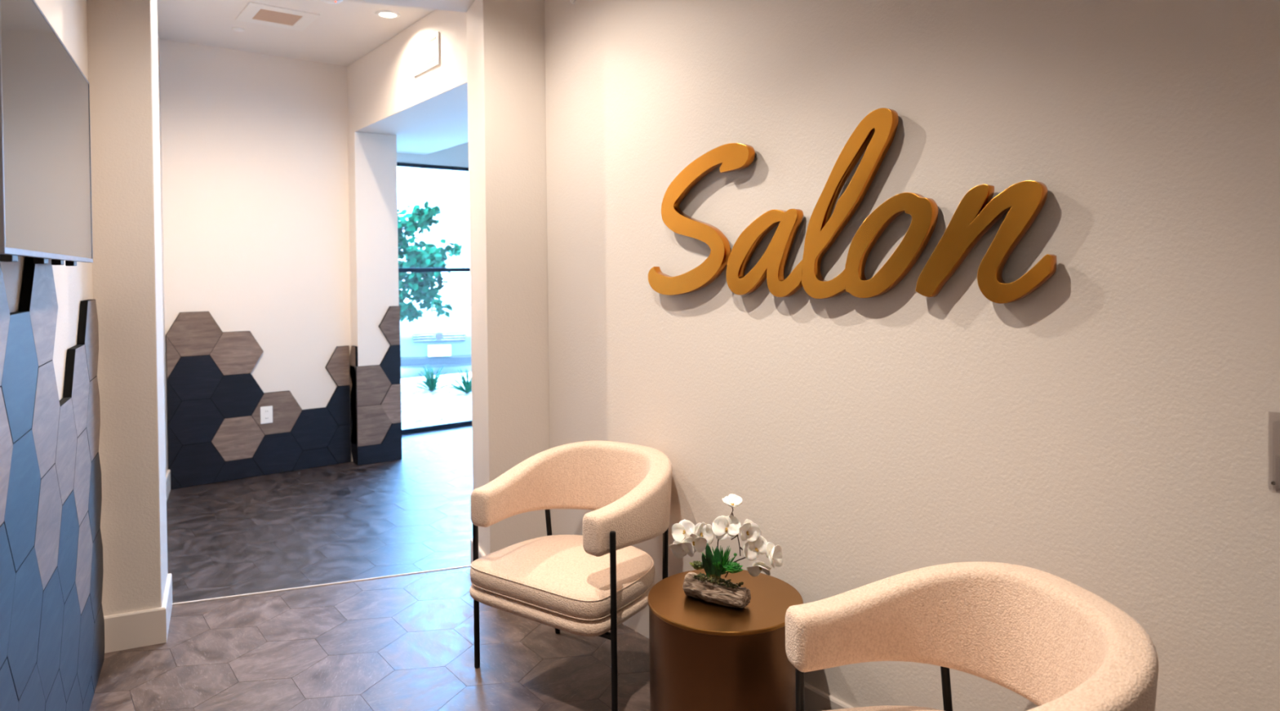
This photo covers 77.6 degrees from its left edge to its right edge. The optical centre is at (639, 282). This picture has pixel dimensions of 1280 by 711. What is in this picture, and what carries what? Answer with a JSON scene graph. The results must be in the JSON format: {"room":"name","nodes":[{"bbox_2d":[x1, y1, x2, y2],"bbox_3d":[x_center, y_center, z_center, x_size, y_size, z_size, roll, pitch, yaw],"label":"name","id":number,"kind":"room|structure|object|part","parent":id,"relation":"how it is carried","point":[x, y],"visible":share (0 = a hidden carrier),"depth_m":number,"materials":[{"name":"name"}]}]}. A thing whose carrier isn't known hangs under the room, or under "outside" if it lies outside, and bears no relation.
{"room":"salon","nodes":[
{"label":"salon","id":0,"kind":"room"},
{"bbox_2d":[0,0,93,399],"bbox_3d":[-0.603,-0.020,0.072,0.120,3.050,7.200,-1,1,-28],"label":"wall","id":1,"kind":"structure","parent":0,"point":[68,18],"depth_m":2.63,"materials":[{"name":"beige paint"}]},
{"bbox_2d":[0,0,93,266],"bbox_3d":[-1.443,-0.321,1.888,0.104,0.557,1.135,-1,1,-28],"label":"television","id":2,"kind":"object","parent":1,"relation":"attached to","point":[46,208],"visible":1,"depth_m":1.73,"materials":[{"name":"black"}]},
{"bbox_2d":[0,256,104,710],"bbox_3d":[-1.179,0.712,1.338,0.022,1.557,4.031,-1,1,-28],"label":"cladding","id":3,"kind":"object","parent":1,"relation":"attached to","point":[52,621],"visible":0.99,"depth_m":2.14,"materials":[{"name":"blue tile"}]},
{"bbox_2d":[86,0,168,616],"bbox_3d":[-2.268,-0.102,3.350,0.419,3.157,0.457,-1,1,-28],"label":"wall column","id":4,"kind":"structure","parent":0,"point":[122,34],"depth_m":3.21,"materials":[{"name":"beige paint"}]},
{"bbox_2d":[103,573,172,653],"bbox_3d":[-2.139,1.403,3.395,0.230,0.143,0.429,-1,1,-28],"label":"baseboard","id":5,"kind":"structure","parent":4,"relation":"attached to","point":[148,627],"depth_m":3.22,"materials":[{"name":"beige paint"}]},
{"bbox_2d":[157,34,167,473],"bbox_3d":[-2.928,-0.111,4.572,0.213,3.158,2.452,-1,1,-28],"label":"wall","id":6,"kind":"structure","parent":0,"point":[158,42],"depth_m":5.51,"materials":[{"name":"beige paint"}]},
{"bbox_2d":[165,469,170,500],"bbox_3d":[-2.796,1.394,4.565,0.016,0.143,2.276,-1,1,-26],"label":"baseboard","id":7,"kind":"structure","parent":6,"relation":"attached to","point":[168,473],"depth_m":5.44,"materials":[{"name":"beige paint"}]},
{"bbox_2d":[342,0,474,12],"bbox_3d":[-1.458,-1.524,3.647,1.393,0.336,0.409,-1,1,-21],"label":"trim","id":8,"kind":"structure","parent":6,"relation":"attached to","point":[462,6],"depth_m":3.90,"materials":[{"name":"beige paint"}]},
{"bbox_2d":[159,38,352,469],"bbox_3d":[-2.946,-0.131,5.973,1.480,3.158,0.150,-1,1,-38],"label":"wall","id":9,"kind":"structure","parent":0,"point":[255,165],"depth_m":5.97,"materials":[{"name":"beige paint"}]},
{"bbox_2d":[165,311,351,489],"bbox_3d":[-2.817,0.824,5.971,1.262,1.242,0.019,-1,1,-38],"label":"cladding","id":10,"kind":"object","parent":9,"relation":"attached to","point":[215,433],"visible":0.98,"depth_m":5.83,"materials":[{"name":"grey wood"}]},
{"bbox_2d":[260,405,272,423],"bbox_3d":[-2.798,0.994,5.968,0.084,0.128,0.009,-1,1,-38],"label":"wall outlet","id":11,"kind":"object","parent":10,"relation":"attached to","point":[266,412],"visible":1,"depth_m":5.97,"materials":[{"name":"white plastic"}]},
{"bbox_2d":[264,416,269,420],"bbox_3d":[-2.796,1.020,5.967,0.034,0.032,0.003,-1,1,-38],"label":"socket","id":12,"kind":"object","parent":11,"relation":"attached to","point":[266,418],"depth_m":5.97,"materials":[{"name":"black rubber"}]},
{"bbox_2d":[264,408,269,413],"bbox_3d":[-2.797,0.968,5.966,0.034,0.032,0.003,-1,1,-38],"label":"socket","id":13,"kind":"object","parent":11,"relation":"attached to","point":[266,411],"depth_m":5.97,"materials":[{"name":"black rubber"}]},
{"bbox_2d":[346,9,468,155],"bbox_3d":[-1.349,-1.453,5.862,0.950,0.539,3.448,-1,1,-38],"label":"wall","id":14,"kind":"structure","parent":9,"relation":"attached to","point":[427,112],"depth_m":5.58,"materials":[{"name":"beige paint"}]},
{"bbox_2d":[413,31,439,76],"bbox_3d":[-1.373,-1.457,5.108,0.010,0.200,0.406,-1,1,-38],"label":"air vent","id":15,"kind":"object","parent":14,"relation":"attached to","point":[426,54],"visible":1,"depth_m":5.10,"materials":[{"name":"white metal"}]},
{"bbox_2d":[156,0,435,66],"bbox_3d":[-1.287,-1.772,5.847,5.400,0.093,3.830,-1,1,-38],"label":"ceiling","id":16,"kind":"structure","parent":0,"point":[344,32],"depth_m":5.36,"materials":[{"name":"white paint"}]},
{"bbox_2d":[231,26,244,31],"bbox_3d":[-2.699,-1.698,5.352,0.076,0.012,0.076,-1,1,-38],"label":"sprinkler cover","id":17,"kind":"object","parent":16,"relation":"attached to","point":[235,28],"visible":1,"depth_m":5.34,"materials":[{"name":"white plastic"}]},
{"bbox_2d":[235,1,319,31],"bbox_3d":[-2.324,-1.700,5.105,0.410,0.008,0.410,-1,1,-38],"label":"ceiling vent","id":18,"kind":"object","parent":16,"relation":"in","point":[253,12],"visible":1,"depth_m":5.09,"materials":[{"name":"white metal"}]},
{"bbox_2d":[252,8,302,25],"bbox_3d":[-2.324,-1.701,5.105,0.250,0.005,0.250,-1,1,-38],"label":"grille","id":19,"kind":"object","parent":18,"relation":"attached to","point":[265,15],"depth_m":5.11,"materials":[{"name":"beige metal"}]},
{"bbox_2d":[320,0,342,4],"bbox_3d":[-1.447,-1.333,3.725,0.120,0.047,0.120,-1,1,-38],"label":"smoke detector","id":20,"kind":"object","parent":16,"relation":"attached to","point":[331,2],"visible":1,"depth_m":3.73,"materials":[{"name":"white plastic"}]},
{"bbox_2d":[375,9,400,18],"bbox_3d":[-1.609,-1.708,5.084,0.156,0.007,0.156,-1,1,-38],"label":"recessed light","id":21,"kind":"object","parent":16,"relation":"in","point":[384,14],"visible":1,"depth_m":5.08,"materials":[{"name":"white plastic"}]},
{"bbox_2d":[88,425,649,710],"bbox_3d":[0.386,1.485,2.968,6.400,0.061,10.400,-1,1,-38],"label":"floor","id":22,"kind":"structure","parent":0,"point":[406,642],"depth_m":3.47,"materials":[{"name":"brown tile"}]},
{"bbox_2d":[172,564,470,604],"bbox_3d":[-1.495,1.460,3.857,1.372,0.005,0.010,-1,1,-19],"label":"trim","id":23,"kind":"structure","parent":22,"relation":"on","point":[297,588],"depth_m":3.83,"materials":[{"name":"beige paint"}]},
{"bbox_2d":[466,0,549,555],"bbox_3d":[0.607,-0.154,4.937,3.580,3.157,0.414,-1,1,-38],"label":"wall pier","id":24,"kind":"object","parent":22,"relation":"on","point":[506,48],"visible":0.1,"depth_m":3.80,"materials":[{"name":"beige paint"}]},
{"bbox_2d":[469,440,671,710],"bbox_3d":[-0.220,1.063,3.021,0.680,0.794,0.652,0,1,36],"label":"armchair","id":25,"kind":"object","parent":22,"relation":"on","point":[588,584],"visible":1,"depth_m":2.89,"materials":[{"name":"beige fabric"}]},
{"bbox_3d":[-0.622,1.142,3.024,0.021,0.637,0.021,0,1,36],"label":"leg","id":26,"kind":"part","parent":25,"relation":"part of","materials":[{"name":"black metal"}]},
{"bbox_3d":[-0.365,1.166,3.303,0.062,0.578,0.021,-1,1,-7],"label":"leg","id":27,"kind":"part","parent":25,"relation":"part of","materials":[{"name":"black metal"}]},
{"bbox_3d":[-0.253,1.141,2.975,0.639,0.052,0.536,0,1,36],"label":"seat","id":28,"kind":"part","parent":25,"relation":"part of","materials":[{"name":"beige fabric"}]},
{"bbox_2d":[470,534,654,619],"bbox_3d":[-0.254,1.059,2.974,0.633,0.105,0.530,0,1,36],"label":"seat cushion","id":29,"kind":"object","parent":25,"relation":"on","point":[553,577],"depth_m":2.82,"materials":[{"name":"beige fabric"}]},
{"bbox_3d":[-0.210,0.802,3.036,0.680,0.272,0.607,0,1,36],"label":"backrest","id":30,"kind":"part","parent":25,"relation":"part of","materials":[{"name":"beige fabric"}]},
{"bbox_3d":[-0.245,1.176,2.986,0.658,0.016,0.392,0,1,36],"label":"frame rail","id":31,"kind":"part","parent":25,"relation":"part of","materials":[{"name":"black metal"}]},
{"bbox_3d":[-0.087,1.142,2.642,0.021,0.637,0.021,0,1,36],"label":"leg","id":32,"kind":"part","parent":25,"relation":"part of","materials":[{"name":"black metal"}]},
{"bbox_3d":[0.094,1.166,2.975,0.021,0.578,0.062,-1,1,-11],"label":"leg","id":33,"kind":"part","parent":25,"relation":"part of","materials":[{"name":"black metal"}]},
{"bbox_2d":[647,568,803,710],"bbox_3d":[0.270,1.227,2.515,0.486,0.469,0.486,-1,1,-38],"label":"table","id":34,"kind":"object","parent":22,"relation":"on","point":[704,655],"visible":0.77,"depth_m":2.33,"materials":[{"name":"brown metal"}]},
{"bbox_2d":[669,493,782,608],"bbox_3d":[0.261,0.825,2.433,0.318,0.336,0.186,0,1,24],"label":"potted flowers","id":35,"kind":"object","parent":34,"relation":"on","point":[715,589],"visible":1,"depth_m":2.44,"materials":[{"name":"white plant"}]},
{"bbox_3d":[0.318,0.871,2.445,0.116,0.083,0.013,0,1,10],"label":"stem","id":36,"kind":"part","parent":35,"relation":"part of","materials":[{"name":"green plant"}]},
{"bbox_3d":[0.296,0.776,2.450,0.026,0.132,0.004,-1,1,4],"label":"stem","id":37,"kind":"part","parent":35,"relation":"part of","materials":[{"name":"brown"}]},
{"bbox_2d":[785,561,1158,710],"bbox_3d":[0.678,1.073,1.671,0.652,0.794,0.680,-1,1,-10],"label":"armchair","id":38,"kind":"object","parent":22,"relation":"on","point":[1042,637],"visible":1,"depth_m":1.85,"materials":[{"name":"beige fabric"}]},
{"bbox_3d":[0.394,1.146,1.958,0.021,0.637,0.021,-1,1,-10],"label":"leg","id":39,"kind":"part","parent":38,"relation":"part of","materials":[{"name":"black metal"}]},
{"bbox_2d":[824,705,943,710],"bbox_3d":[0.621,1.068,1.662,0.530,0.105,0.633,-1,1,-10],"label":"seat cushion","id":40,"kind":"object","parent":38,"relation":"on","point":[884,708],"depth_m":1.94,"materials":[{"name":"beige fabric"}]},
{"bbox_3d":[0.773,1.173,1.975,0.062,0.578,0.021,0,1,37],"label":"leg","id":41,"kind":"part","parent":38,"relation":"part of","materials":[{"name":"black metal"}]},
{"bbox_2d":[347,131,399,366],"bbox_3d":[-2.401,0.124,6.746,0.330,2.616,1.060,-1,1,-38],"label":"wall pier","id":42,"kind":"object","parent":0,"point":[371,157],"visible":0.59,"depth_m":6.32,"materials":[{"name":"beige paint"}]},
{"bbox_2d":[349,345,357,464],"bbox_3d":[-2.260,0.968,6.302,0.018,0.930,0.140,-1,1,-38],"label":"cladding","id":43,"kind":"object","parent":42,"relation":"attached to","point":[353,353],"visible":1,"depth_m":6.29,"materials":[{"name":"grey wood"}]},
{"bbox_2d":[355,306,402,465],"bbox_3d":[-2.077,0.813,6.331,0.350,1.239,0.019,-1,1,-34],"label":"cladding","id":44,"kind":"object","parent":42,"relation":"attached to","point":[378,387],"visible":1,"depth_m":6.34,"materials":[{"name":"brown wood"}]},
{"bbox_2d":[396,142,468,167],"bbox_3d":[-1.453,-0.175,8.064,2.795,3.158,0.140,-1,1,-38],"label":"wall window","id":45,"kind":"structure","parent":0,"point":[457,155],"depth_m":7.64,"materials":[{"name":"beige"}]},
{"bbox_2d":[396,162,471,434],"bbox_3d":[-1.533,0.138,7.972,2.541,2.530,0.060,-1,1,-38],"label":"window","id":46,"kind":"structure","parent":45,"relation":"attached to","point":[468,422],"depth_m":7.60,"materials":[{"name":"black metal"}]},
{"bbox_2d":[396,168,470,274],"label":"window","id":47,"kind":"structure","parent":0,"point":[448,190],"depth_m":30.91,"materials":[{"name":"glass"}]},
{"bbox_3d":[-8.028,-3.135,30.825,0.840,0.740,0.025,-1,1,-6],"label":"pane","id":48,"kind":"part","parent":47,"relation":"part of","materials":[{"name":"clear glass"}]},
{"bbox_2d":[544,0,1279,710],"bbox_3d":[1.568,-0.060,1.356,0.118,3.050,6.418,-1,1,-38],"label":"wall","id":49,"kind":"structure","parent":0,"point":[1110,429],"depth_m":2.17,"materials":[{"name":"beige paint"}]},
{"bbox_2d":[470,537,853,710],"bbox_3d":[1.285,1.395,1.410,0.312,0.143,6.837,-1,1,-38],"label":"baseboard","id":50,"kind":"structure","parent":49,"relation":"attached to","point":[815,700],"depth_m":2.59,"materials":[{"name":"beige paint"}]},
{"bbox_2d":[648,107,1056,303],"bbox_3d":[0.528,-0.226,2.555,0.046,0.557,1.568,-1,1,-38],"label":"sign","id":51,"kind":"object","parent":49,"relation":"attached to","point":[976,213],"visible":1,"depth_m":2.37,"materials":[{"name":"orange metal"}]},
{"label":"outside","id":52,"kind":"structure","parent":0,"visible":0},
{"bbox_2d":[400,365,471,378],"bbox_3d":[-8.188,1.387,23.621,44.000,0.138,32.660,-1,1,-38],"label":"ground","id":53,"kind":"structure","parent":52,"point":[406,373],"depth_m":12.71,"materials":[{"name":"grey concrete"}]},
{"bbox_2d":[400,271,471,368],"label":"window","id":54,"kind":"structure","parent":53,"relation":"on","point":[431,340],"depth_m":11.28,"materials":[{"name":"clear glass"}]},
{"bbox_2d":[412,332,465,342],"bbox_3d":[-2.826,0.775,11.212,0.720,0.120,0.070,-1,1,-14],"label":"grille","id":55,"kind":"object","parent":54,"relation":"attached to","point":[417,337],"depth_m":11.18,"materials":[{"name":"silver metal"}]},
{"bbox_3d":[-2.811,0.958,11.163,0.310,0.155,0.015,-1,1,-14],"label":"licence plate","id":56,"kind":"part","parent":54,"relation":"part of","materials":[{"name":"white"}]},
{"bbox_2d":[400,372,471,391],"bbox_3d":[-3.873,1.417,9.916,18.000,0.210,0.400,-1,1,-38],"label":"kerb","id":57,"kind":"object","parent":53,"relation":"on","point":[444,380],"depth_m":10.62,"materials":[{"name":"white concrete"}]},
{"bbox_2d":[400,386,471,428],"bbox_3d":[-2.933,1.484,8.707,18.000,0.090,2.665,-1,1,-38],"label":"gravel","id":58,"kind":"object","parent":53,"relation":"on","point":[442,405],"depth_m":9.11,"materials":[{"name":"white gravel"}]},
{"bbox_2d":[397,200,462,322],"bbox_3d":[-3.187,-0.167,9.355,2.380,3.205,1.190,-1,1,7],"label":"tree","id":59,"kind":"object","parent":58,"relation":"on","point":[421,285],"visible":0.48,"depth_m":9.04,"materials":[{"name":"green plant"}]},
{"bbox_2d":[404,364,457,391],"bbox_3d":[-2.690,1.236,10.275,0.563,0.377,0.564,0,1,29],"label":"yucca","id":60,"kind":"object","parent":58,"relation":"on","point":[431,381],"visible":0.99,"depth_m":10.24,"materials":[{"name":"green plant"}]},
{"bbox_2d":[445,368,471,394],"bbox_3d":[-2.174,1.251,10.076,0.558,0.343,0.497,-1,1,-38],"label":"yucca","id":61,"kind":"object","parent":58,"relation":"on","point":[467,384],"visible":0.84,"depth_m":10.03,"materials":[{"name":"green plant"}]}
]}

